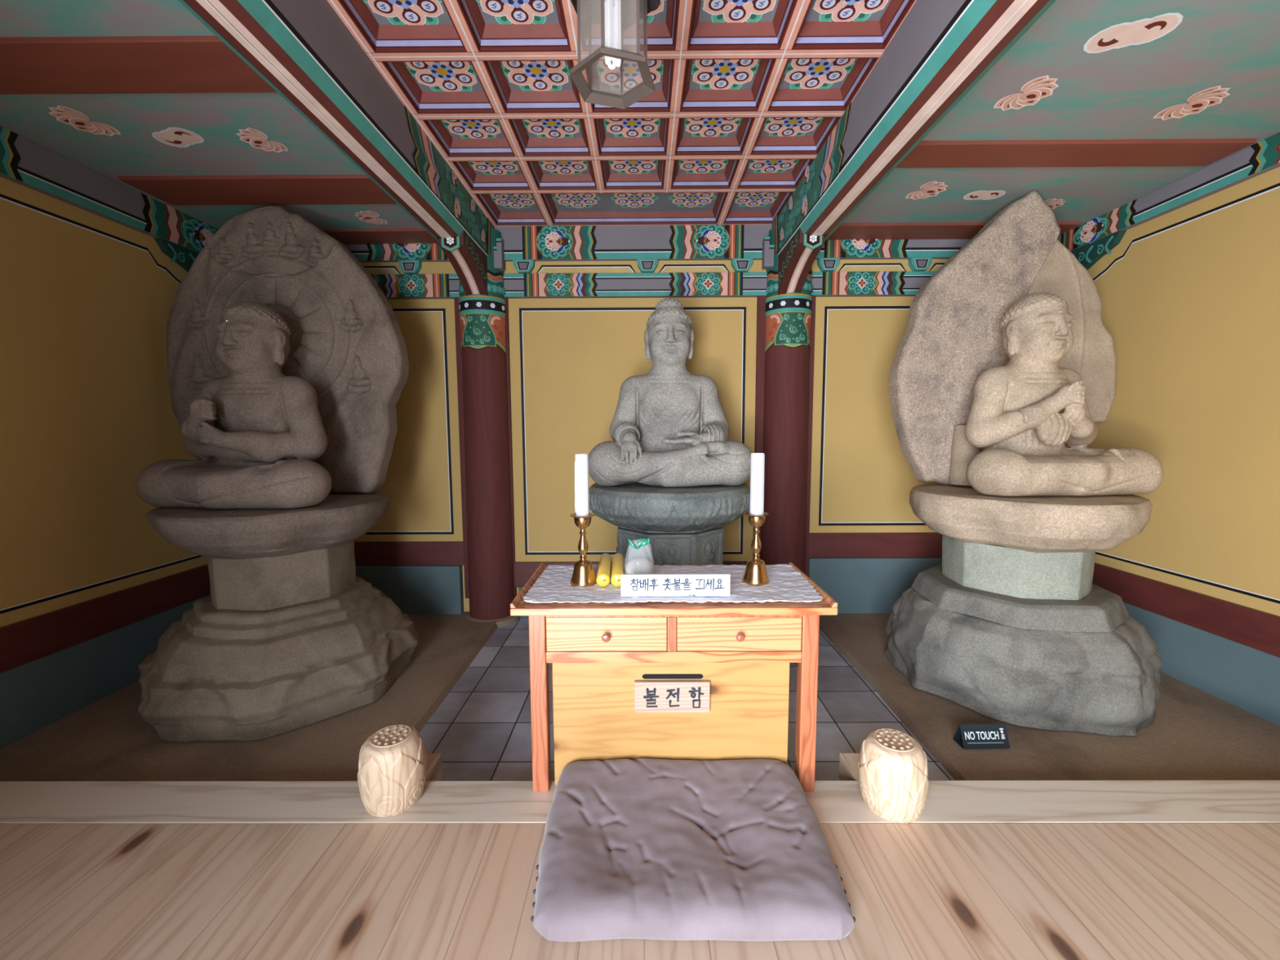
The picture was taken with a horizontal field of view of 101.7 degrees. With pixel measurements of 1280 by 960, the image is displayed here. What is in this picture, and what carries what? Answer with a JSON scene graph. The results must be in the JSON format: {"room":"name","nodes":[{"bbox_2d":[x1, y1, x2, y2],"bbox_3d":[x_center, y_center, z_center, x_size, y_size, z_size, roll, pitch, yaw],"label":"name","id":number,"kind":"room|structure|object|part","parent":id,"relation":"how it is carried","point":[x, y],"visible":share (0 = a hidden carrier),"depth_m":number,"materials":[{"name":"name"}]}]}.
{"room":"house of worship","nodes":[
{"label":"house of worship","id":0,"kind":"room"},
{"bbox_2d":[0,125,218,749],"bbox_3d":[-3.184,-0.071,1.640,0.216,3.660,5.450,0,5,0],"label":"wall","id":1,"kind":"structure","parent":0,"point":[93,267],"depth_m":2.91,"materials":[{"name":"yellow paint"}]},
{"bbox_3d":[-3.123,0.909,1.707,0.030,0.215,5.400,0,5,0],"label":"rail","id":2,"kind":"part","parent":1,"relation":"part of","materials":[{"name":"red wood"}]},
{"bbox_3d":[-3.127,1.285,1.742,0.020,0.540,5.400,0,5,0],"label":"grey skirting","id":3,"kind":"part","parent":1,"relation":"part of","materials":[{"name":"paint"}]},
{"bbox_2d":[425,753,442,781],"bbox_3d":[-0.952,1.264,2.198,0.165,0.118,0.180,0,5,0],"label":"joist","id":4,"kind":"object","parent":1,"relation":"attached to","point":[433,766],"visible":0.23,"depth_m":2.23,"materials":[{"name":"brown wood"}]},
{"bbox_2d":[0,780,1279,823],"bbox_3d":[0.089,1.278,1.987,6.450,0.121,0.227,0,5,0],"label":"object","id":5,"kind":"structure","parent":1,"relation":"attached to","point":[833,802],"depth_m":1.97,"materials":[{"name":"brown wood"}]},
{"bbox_2d":[357,724,426,817],"bbox_3d":[-0.941,1.091,1.984,0.238,0.259,0.236,1,6,16],"label":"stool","id":6,"kind":"object","parent":5,"relation":"on","point":[393,760],"visible":1,"depth_m":1.90,"materials":[{"name":"brown wood"}]},
{"bbox_2d":[510,562,837,791],"bbox_3d":[0.127,0.808,2.246,1.206,0.768,0.598,0,5,0],"label":"altar table","id":7,"kind":"object","parent":5,"relation":"on","point":[708,680],"visible":0.88,"depth_m":2.01,"materials":[{"name":"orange wood"}]},
{"bbox_3d":[-0.388,0.855,2.023,0.062,0.722,0.060,0,5,0],"label":"leg","id":8,"kind":"part","parent":7,"relation":"part of","materials":[{"name":"orange wood"}]},
{"bbox_3d":[-0.386,0.811,2.479,0.062,0.722,0.060,0,5,0],"label":"leg","id":9,"kind":"part","parent":7,"relation":"part of","materials":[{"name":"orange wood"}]},
{"bbox_3d":[-0.127,0.591,1.959,0.033,0.033,0.035,0,5,0],"label":"knob","id":10,"kind":"part","parent":7,"relation":"part of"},
{"bbox_3d":[-0.127,0.586,1.985,0.458,0.132,0.018,0,5,0],"label":"drawer","id":11,"kind":"part","parent":7,"relation":"part of","materials":[{"name":"brown wood"}]},
{"bbox_2d":[522,564,823,603],"bbox_3d":[0.140,0.431,2.219,1.181,0.012,0.544,0,5,0],"label":"altar cloth","id":12,"kind":"object","parent":7,"relation":"on","point":[786,584],"visible":0.63,"depth_m":2.10,"materials":[{"name":"white fabric"}]},
{"bbox_2d":[569,512,596,586],"bbox_3d":[-0.238,0.290,2.183,0.114,0.293,0.114,0,5,0],"label":"candlestick","id":13,"kind":"object","parent":12,"relation":"on","point":[583,575],"visible":0.98,"depth_m":2.16,"materials":[{"name":"gold metal"}]},
{"bbox_2d":[574,453,589,515],"bbox_3d":[-0.241,0.023,2.158,0.060,0.262,0.057,0,5,0],"label":"candle","id":14,"kind":"object","parent":13,"relation":"on","point":[581,460],"visible":0.99,"depth_m":2.14,"materials":[{"name":"white wax"}]},
{"bbox_2d":[596,553,611,586],"bbox_3d":[-0.157,0.393,2.297,0.058,0.058,0.373,0,5,-2],"label":"candle","id":15,"kind":"object","parent":12,"relation":"on","point":[605,562],"visible":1,"depth_m":2.19,"materials":[{"name":"wax"}]},
{"bbox_2d":[610,553,624,586],"bbox_3d":[-0.098,0.393,2.297,0.058,0.058,0.373,0,5,-2],"label":"candle","id":16,"kind":"object","parent":12,"relation":"on","point":[617,567],"visible":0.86,"depth_m":2.21,"materials":[{"name":"wax"}]},
{"bbox_2d":[625,537,653,573],"bbox_3d":[-0.002,0.333,2.201,0.127,0.194,0.127,0,5,0],"label":"bag","id":17,"kind":"object","parent":12,"relation":"on","point":[638,565],"visible":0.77,"depth_m":2.17,"materials":[{"name":"white plastic"}]},
{"bbox_2d":[620,573,730,596],"bbox_3d":[0.136,0.405,2.005,0.420,0.086,0.015,0,5,0],"label":"paper sign","id":18,"kind":"object","parent":12,"relation":"on","point":[631,584],"visible":1,"depth_m":2.00,"materials":[{"name":"paper"}]},
{"bbox_2d":[742,511,769,586],"bbox_3d":[0.490,0.286,2.194,0.114,0.293,0.114,0,5,0],"label":"candlestick","id":19,"kind":"object","parent":12,"relation":"on","point":[755,573],"visible":0.98,"depth_m":2.17,"materials":[{"name":"gold metal"}]},
{"bbox_2d":[750,453,764,515],"bbox_3d":[0.489,0.019,2.169,0.057,0.262,0.057,0,5,0],"label":"candle","id":20,"kind":"object","parent":19,"relation":"on","point":[757,460],"visible":0.94,"depth_m":2.15,"materials":[{"name":"white wax"}]},
{"bbox_3d":[0.127,0.506,1.977,0.972,0.024,0.027,0,5,0],"label":"rail","id":21,"kind":"part","parent":7,"relation":"part of","materials":[{"name":"orange wood"}]},
{"bbox_3d":[0.128,0.674,1.993,0.972,0.043,0.027,0,5,0],"label":"rail","id":22,"kind":"part","parent":7,"relation":"part of","materials":[{"name":"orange wood"}]},
{"bbox_3d":[0.376,0.584,1.983,0.471,0.132,0.018,0,5,0],"label":"drawer","id":23,"kind":"part","parent":7,"relation":"part of","materials":[{"name":"brown wood"}]},
{"bbox_3d":[0.376,0.589,1.957,0.033,0.033,0.035,0,5,0],"label":"knob","id":24,"kind":"part","parent":7,"relation":"part of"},
{"bbox_3d":[0.646,0.851,2.018,0.062,0.722,0.060,0,5,0],"label":"leg","id":25,"kind":"part","parent":7,"relation":"part of","materials":[{"name":"orange wood"}]},
{"bbox_2d":[857,728,928,823],"bbox_3d":[0.944,1.087,1.944,0.236,0.259,0.238,-5,7,-40],"label":"wooden ornament","id":26,"kind":"object","parent":5,"relation":"on","point":[893,768],"visible":1,"depth_m":1.86,"materials":[{"name":"brown wood"}]},
{"bbox_2d":[839,752,859,780],"bbox_3d":[0.953,1.257,2.188,0.165,0.118,0.180,0,5,0],"label":"joist","id":27,"kind":"object","parent":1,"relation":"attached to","point":[848,762],"visible":0.36,"depth_m":2.22,"materials":[{"name":"brown wood"}]},
{"bbox_2d":[0,0,439,243],"bbox_3d":[-2.254,-1.648,1.487,1.790,0.100,5.450,0,5,0],"label":"ceiling","id":28,"kind":"structure","parent":0,"point":[142,95],"depth_m":2.46,"materials":[{"name":"paint"}]},
{"bbox_2d":[0,611,497,781],"bbox_3d":[-2.188,1.256,3.292,2.083,0.049,2.500,0,5,0],"label":"floor","id":29,"kind":"structure","parent":0,"point":[108,739],"depth_m":2.59,"materials":[{"name":"soil"}]},
{"bbox_2d":[137,492,417,742],"bbox_3d":[-2.126,0.681,3.147,1.375,1.121,1.370,0,5,0],"label":"stone pedestal","id":30,"kind":"object","parent":29,"relation":"on","point":[287,636],"visible":0.88,"depth_m":2.75,"materials":[{"name":"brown stone"}]},
{"bbox_2d":[134,301,332,508],"bbox_3d":[-2.219,-0.435,2.909,1.039,1.138,0.586,0,5,5],"label":"statue","id":31,"kind":"object","parent":30,"relation":"on","point":[264,427],"visible":1,"depth_m":2.83,"materials":[{"name":"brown stone"}]},
{"bbox_3d":[-2.130,0.256,3.109,1.165,0.268,1.181,0,5,0],"label":"bowl seat","id":32,"kind":"part","parent":30,"relation":"part of","materials":[{"name":"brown stone"}]},
{"bbox_2d":[166,205,408,493],"bbox_3d":[-2.288,-0.816,3.356,1.514,1.818,0.184,0,5,0],"label":"halo","id":33,"kind":"object","parent":30,"relation":"on","point":[346,340],"visible":0.62,"depth_m":3.29,"materials":[{"name":"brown stone"}]},
{"bbox_2d":[327,0,916,226],"bbox_3d":[-0.050,-1.843,1.459,2.500,0.203,5.450,0,5,0],"label":"ceiling","id":34,"kind":"structure","parent":0,"point":[747,95],"depth_m":2.58,"materials":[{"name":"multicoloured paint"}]},
{"bbox_2d":[363,0,444,25],"bbox_3d":[-0.927,-1.869,2.010,0.347,0.002,0.323,-1,5,-8],"label":"flower","id":35,"kind":"object","parent":34,"relation":"on","point":[380,12],"depth_m":2.09,"materials":[{"name":"paint"}]},
{"bbox_2d":[405,61,477,91],"bbox_3d":[-0.925,-1.909,2.433,0.347,0.002,0.323,-1,5,-8],"label":"flower","id":36,"kind":"object","parent":34,"relation":"on","point":[447,76],"depth_m":2.47,"materials":[{"name":"paint"}]},
{"bbox_2d":[441,120,501,138],"bbox_3d":[-0.923,-1.948,2.851,0.347,0.002,0.323,-1,5,-8],"label":"flower","id":37,"kind":"object","parent":34,"relation":"on","point":[453,129],"depth_m":2.90,"materials":[{"name":"paint"}]},
{"bbox_2d":[467,161,518,174],"bbox_3d":[-0.922,-1.988,3.269,0.347,0.002,0.323,-1,5,-8],"label":"flower","id":38,"kind":"object","parent":34,"relation":"on","point":[474,167],"depth_m":3.32,"materials":[{"name":"paint"}]},
{"bbox_2d":[490,193,534,208],"bbox_3d":[-0.919,-2.036,3.775,0.347,0.002,0.323,-1,5,-8],"label":"flower","id":39,"kind":"object","parent":34,"relation":"on","point":[504,201],"depth_m":3.81,"materials":[{"name":"paint"}]},
{"bbox_2d":[475,0,554,24],"bbox_3d":[-0.487,-1.871,2.008,0.347,0.002,0.323,-1,5,-8],"label":"flower","id":40,"kind":"object","parent":34,"relation":"on","point":[488,11],"depth_m":2.09,"materials":[{"name":"paint"}]},
{"bbox_2d":[501,60,569,91],"bbox_3d":[-0.485,-1.911,2.431,0.347,0.002,0.323,-1,5,-8],"label":"flower","id":41,"kind":"object","parent":34,"relation":"on","point":[517,76],"depth_m":2.46,"materials":[{"name":"paint"}]},
{"bbox_2d":[522,119,580,137],"bbox_3d":[-0.483,-1.950,2.849,0.347,0.002,0.323,-1,5,-8],"label":"flower","id":42,"kind":"object","parent":34,"relation":"on","point":[531,128],"depth_m":2.90,"materials":[{"name":"paint"}]},
{"bbox_2d":[537,160,587,174],"bbox_3d":[-0.482,-1.990,3.267,0.347,0.002,0.323,-1,5,-8],"label":"flower","id":43,"kind":"object","parent":34,"relation":"on","point":[544,167],"depth_m":3.33,"materials":[{"name":"paint"}]},
{"bbox_2d":[552,193,600,208],"bbox_3d":[-0.459,-2.037,3.772,0.323,0.002,0.347,2,6,21],"label":"flower","id":44,"kind":"object","parent":34,"relation":"on","point":[559,200],"depth_m":3.81,"materials":[{"name":"paint"}]},
{"bbox_2d":[569,0,660,109],"bbox_3d":[-0.074,-1.452,1.370,0.270,0.765,0.234,-2,6,-17],"label":"hanging lantern","id":45,"kind":"object","parent":34,"relation":"hanging from","point":[614,16],"visible":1,"depth_m":1.42,"materials":[{"name":"grey metal"}]},
{"bbox_2d":[596,60,663,90],"bbox_3d":[-0.045,-1.912,2.429,0.323,0.002,0.347,2,6,21],"label":"flower","id":46,"kind":"object","parent":34,"relation":"on","point":[607,79],"depth_m":2.47,"materials":[{"name":"paint"}]},
{"bbox_2d":[603,118,660,137],"bbox_3d":[-0.043,-1.952,2.847,0.323,0.002,0.347,2,6,21],"label":"flower","id":47,"kind":"object","parent":34,"relation":"on","point":[635,127],"depth_m":2.89,"materials":[{"name":"paint"}]},
{"bbox_2d":[608,160,657,173],"bbox_3d":[-0.042,-1.991,3.265,0.323,0.002,0.347,2,6,21],"label":"flower","id":48,"kind":"object","parent":34,"relation":"on","point":[647,166],"depth_m":3.32,"materials":[{"name":"paint"}]},
{"bbox_2d":[610,192,657,208],"bbox_3d":[-0.039,-2.039,3.771,0.323,0.002,0.347,2,6,21],"label":"flower","id":49,"kind":"object","parent":34,"relation":"on","point":[633,200],"depth_m":3.80,"materials":[{"name":"paint"}]},
{"bbox_2d":[635,0,666,23],"bbox_3d":[-0.047,-1.872,2.006,0.323,0.002,0.347,2,6,21],"label":"flower","id":50,"kind":"object","parent":34,"relation":"on","point":[658,15],"depth_m":2.11,"materials":[{"name":"paint"}]},
{"bbox_2d":[668,192,716,207],"bbox_3d":[0.381,-2.040,3.768,0.323,0.002,0.347,2,6,21],"label":"flower","id":51,"kind":"object","parent":34,"relation":"on","point":[675,199],"depth_m":3.80,"materials":[{"name":"paint"}]},
{"bbox_2d":[679,160,728,173],"bbox_3d":[0.398,-1.993,3.263,0.347,0.002,0.323,-1,5,-8],"label":"flower","id":52,"kind":"object","parent":34,"relation":"on","point":[685,166],"depth_m":3.32,"materials":[{"name":"paint"}]},
{"bbox_2d":[684,118,742,137],"bbox_3d":[0.397,-1.953,2.845,0.347,0.002,0.323,-1,5,-8],"label":"flower","id":53,"kind":"object","parent":34,"relation":"on","point":[693,127],"depth_m":2.89,"materials":[{"name":"paint"}]},
{"bbox_2d":[691,59,759,89],"bbox_3d":[0.395,-1.914,2.427,0.347,0.002,0.323,-1,5,-8],"label":"flower","id":54,"kind":"object","parent":34,"relation":"on","point":[706,74],"depth_m":2.46,"materials":[{"name":"paint"}]},
{"bbox_2d":[702,0,776,22],"bbox_3d":[0.393,-1.874,2.004,0.347,0.002,0.323,-1,5,-8],"label":"flower","id":55,"kind":"object","parent":34,"relation":"on","point":[713,11],"depth_m":2.09,"materials":[{"name":"paint"}]},
{"bbox_2d":[734,191,778,207],"bbox_3d":[0.841,-2.042,3.766,0.347,0.002,0.323,-1,5,-8],"label":"flower","id":56,"kind":"object","parent":34,"relation":"on","point":[762,199],"depth_m":3.80,"materials":[{"name":"paint"}]},
{"bbox_2d":[748,159,799,173],"bbox_3d":[0.838,-1.994,3.261,0.347,0.002,0.323,-1,5,-8],"label":"flower","id":57,"kind":"object","parent":34,"relation":"on","point":[771,166],"depth_m":3.32,"materials":[{"name":"paint"}]},
{"bbox_2d":[764,117,822,136],"bbox_3d":[0.837,-1.955,2.843,0.347,0.002,0.323,-1,5,-8],"label":"flower","id":58,"kind":"object","parent":34,"relation":"on","point":[773,126],"depth_m":2.89,"materials":[{"name":"paint"}]},
{"bbox_2d":[784,58,854,88],"bbox_3d":[0.835,-1.916,2.425,0.347,0.002,0.323,-1,5,-8],"label":"flower","id":59,"kind":"object","parent":34,"relation":"on","point":[799,73],"depth_m":2.46,"materials":[{"name":"paint"}]},
{"bbox_2d":[813,0,888,22],"bbox_3d":[0.833,-1.876,2.002,0.347,0.002,0.323,-1,5,-8],"label":"flower","id":60,"kind":"object","parent":34,"relation":"on","point":[824,11],"depth_m":2.09,"materials":[{"name":"paint"}]},
{"bbox_2d":[0,822,1279,959],"bbox_3d":[0.082,1.391,0.478,6.450,0.060,2.792,0,5,0],"label":"floor","id":61,"kind":"structure","parent":0,"point":[957,891],"depth_m":1.58,"materials":[{"name":"brown wood"}]},
{"bbox_2d":[530,757,855,942],"bbox_3d":[0.146,1.172,1.738,0.953,0.133,0.688,0,5,0],"label":"floor cushion","id":62,"kind":"object","parent":61,"relation":"on","point":[641,847],"visible":1,"depth_m":1.60,"materials":[{"name":"grey fabric"}]},
{"bbox_2d":[418,618,955,781],"bbox_3d":[0.097,1.422,3.398,7.050,0.330,2.700,0,5,0],"label":"floor","id":63,"kind":"structure","parent":0,"point":[481,731],"depth_m":2.86,"materials":[{"name":"grey tile"}]},
{"bbox_2d":[458,228,519,626],"bbox_3d":[-1.251,-0.387,4.268,0.470,3.120,0.470,0,5,0],"label":"column","id":64,"kind":"structure","parent":63,"relation":"on","point":[482,317],"depth_m":4.14,"materials":[{"name":"wood"}]},
{"bbox_2d":[177,0,504,295],"bbox_3d":[-1.259,-1.470,1.499,0.362,0.586,5.350,0,5,0],"label":"ceiling beam","id":65,"kind":"structure","parent":64,"relation":"on","point":[303,50],"depth_m":2.20,"materials":[{"name":"paint"}]},
{"bbox_2d":[443,236,457,248],"bbox_3d":[-1.259,-1.584,3.456,0.094,0.098,0.001,0,5,0],"label":"flower","id":66,"kind":"object","parent":65,"relation":"on","point":[449,242],"depth_m":3.46,"materials":[{"name":"paint"}]},
{"bbox_2d":[589,482,750,565],"bbox_3d":[0.208,0.621,3.744,1.186,1.204,1.195,0,5,0],"label":"stone pedestal","id":67,"kind":"object","parent":63,"relation":"on","point":[682,525],"visible":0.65,"depth_m":3.31,"materials":[{"name":"grey stone"}]},
{"bbox_2d":[588,297,751,487],"bbox_3d":[0.203,-0.606,3.530,1.119,1.266,0.616,0,5,0],"label":"statue","id":68,"kind":"object","parent":67,"relation":"on","point":[669,426],"visible":0.98,"depth_m":3.46,"materials":[{"name":"grey stone"}]},
{"bbox_3d":[0.207,0.298,3.714,0.714,0.043,0.715,0,5,0],"label":"octagonal moulding","id":69,"kind":"part","parent":67,"relation":"part of","materials":[{"name":"grey stone"}]},
{"bbox_2d":[760,228,813,573],"bbox_3d":[1.184,-0.396,4.256,0.470,3.120,0.470,0,5,0],"label":"column","id":70,"kind":"structure","parent":63,"relation":"on","point":[788,315],"depth_m":4.10,"materials":[{"name":"wood"}]},
{"bbox_2d":[761,0,1056,294],"bbox_3d":[1.128,-1.479,1.488,0.362,0.586,5.350,0,5,0],"label":"ceiling beam","id":71,"kind":"structure","parent":70,"relation":"on","point":[917,79],"depth_m":2.22,"materials":[{"name":"paint"}]},
{"bbox_2d":[805,234,820,246],"bbox_3d":[1.146,-1.593,3.445,0.094,0.098,0.001,0,5,0],"label":"flower","id":72,"kind":"object","parent":71,"relation":"on","point":[811,240],"depth_m":3.45,"materials":[{"name":"paint"}]},
{"bbox_2d":[342,196,1058,618],"bbox_3d":[0.094,-0.461,4.348,6.850,3.700,0.296,0,5,0],"label":"wall","id":73,"kind":"structure","parent":0,"point":[580,300],"depth_m":4.25,"materials":[{"name":"paint"}]},
{"bbox_3d":[-2.306,-0.470,4.303,1.650,1.983,0.025,0,5,0],"label":"yellow panel","id":74,"kind":"part","parent":73,"relation":"part of","materials":[{"name":"yellow paint"}]},
{"bbox_3d":[-2.302,0.618,4.390,1.650,0.200,0.055,0,5,0],"label":"rail","id":75,"kind":"part","parent":73,"relation":"part of","materials":[{"name":"red wood"}]},
{"bbox_3d":[-2.315,1.033,4.427,1.620,0.632,0.100,0,5,0],"label":"grey skirting","id":76,"kind":"part","parent":73,"relation":"part of","materials":[{"name":"paint"}]},
{"bbox_3d":[-1.268,-0.236,4.313,0.425,2.470,0.080,0,5,0],"label":"door post","id":77,"kind":"part","parent":73,"relation":"part of","materials":[{"name":"red wood"}]},
{"bbox_3d":[-0.029,1.115,4.424,1.970,0.450,0.100,0,5,0],"label":"grey skirting","id":78,"kind":"part","parent":73,"relation":"part of","materials":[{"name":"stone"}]},
{"bbox_3d":[-0.051,0.793,4.397,2.010,0.215,0.055,0,5,0],"label":"rail","id":79,"kind":"part","parent":73,"relation":"part of","materials":[{"name":"red wood"}]},
{"bbox_3d":[-0.056,-0.390,4.300,2.000,2.160,0.025,0,5,0],"label":"yellow panel","id":80,"kind":"part","parent":73,"relation":"part of","materials":[{"name":"yellow paint"}]},
{"bbox_3d":[1.175,-0.245,4.301,0.460,2.470,0.080,0,5,0],"label":"door post","id":81,"kind":"part","parent":73,"relation":"part of","materials":[{"name":"red wood"}]},
{"bbox_3d":[2.367,0.988,4.402,1.915,0.688,0.100,0,5,0],"label":"grey skirting","id":82,"kind":"part","parent":73,"relation":"part of","materials":[{"name":"paint"}]},
{"bbox_3d":[2.366,0.542,4.362,1.915,0.207,0.055,0,5,0],"label":"rail","id":83,"kind":"part","parent":73,"relation":"part of","materials":[{"name":"red wood"}]},
{"bbox_3d":[2.361,-0.518,4.277,1.915,1.920,0.025,0,5,0],"label":"yellow panel","id":84,"kind":"part","parent":73,"relation":"part of","materials":[{"name":"yellow paint"}]},
{"bbox_2d":[818,613,1279,780],"bbox_3d":[2.417,1.239,3.270,2.007,0.049,2.500,0,5,0],"label":"floor","id":85,"kind":"structure","parent":0,"point":[1195,734],"depth_m":2.57,"materials":[{"name":"soil"}]},
{"bbox_2d":[952,723,1010,749],"bbox_3d":[1.664,1.236,2.536,0.224,0.104,0.087,0,5,-1],"label":"sign","id":86,"kind":"object","parent":85,"relation":"on","point":[968,736],"visible":1,"depth_m":2.52,"materials":[{"name":"paint"}]},
{"bbox_2d":[968,728,1004,743],"bbox_3d":[1.669,1.235,2.513,0.188,0.061,0.026,0,5,-1],"label":"lettering","id":87,"kind":"object","parent":86,"relation":"attached to","point":[975,735],"depth_m":2.51,"materials":[{"name":"paint"}]},
{"bbox_2d":[884,483,1162,736],"bbox_3d":[2.293,0.640,3.187,1.362,1.157,1.374,0,5,0],"label":"stone pedestal","id":88,"kind":"object","parent":85,"relation":"on","point":[1013,626],"visible":0.91,"depth_m":2.78,"materials":[{"name":"beige stone"}]},
{"bbox_2d":[888,190,1116,485],"bbox_3d":[2.404,-0.894,3.358,1.470,1.860,0.275,0,5,0],"label":"halo","id":89,"kind":"object","parent":88,"relation":"on","point":[953,335],"visible":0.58,"depth_m":3.35,"materials":[{"name":"beige stone"}]},
{"bbox_3d":[2.288,0.680,3.208,1.054,0.129,1.052,0,5,0],"label":"octagonal moulding","id":90,"kind":"part","parent":88,"relation":"part of","materials":[{"name":"grey stone"}]},
{"bbox_3d":[2.290,0.213,3.166,1.157,0.304,1.180,0,5,0],"label":"bowl seat","id":91,"kind":"part","parent":88,"relation":"part of","materials":[{"name":"beige stone"}]},
{"bbox_2d":[964,292,1163,496],"bbox_3d":[2.390,-0.506,2.993,1.103,1.150,0.578,-1,5,-7],"label":"statue","id":92,"kind":"object","parent":88,"relation":"on","point":[1024,411],"visible":1,"depth_m":2.89,"materials":[{"name":"beige stone"}]},
{"bbox_2d":[826,0,1279,239],"bbox_3d":[2.301,-1.684,1.463,2.000,0.100,5.450,0,5,0],"label":"ceiling","id":93,"kind":"structure","parent":0,"point":[1099,107],"depth_m":2.53,"materials":[{"name":"paint"}]},
{"bbox_2d":[1057,132,1279,726],"bbox_3d":[3.349,-0.105,1.608,0.216,3.680,5.451,0,5,0],"label":"wall","id":94,"kind":"structure","parent":0,"point":[1185,273],"depth_m":3.05,"materials":[{"name":"yellow paint"}]},
{"bbox_3d":[3.296,0.905,1.678,0.030,0.205,5.400,0,5,0],"label":"rail","id":95,"kind":"part","parent":94,"relation":"part of","materials":[{"name":"red wood"}]},
{"bbox_3d":[3.303,1.269,1.712,0.020,0.525,5.400,0,5,0],"label":"grey skirting","id":96,"kind":"part","parent":94,"relation":"part of","materials":[{"name":"paint"}]}
]}

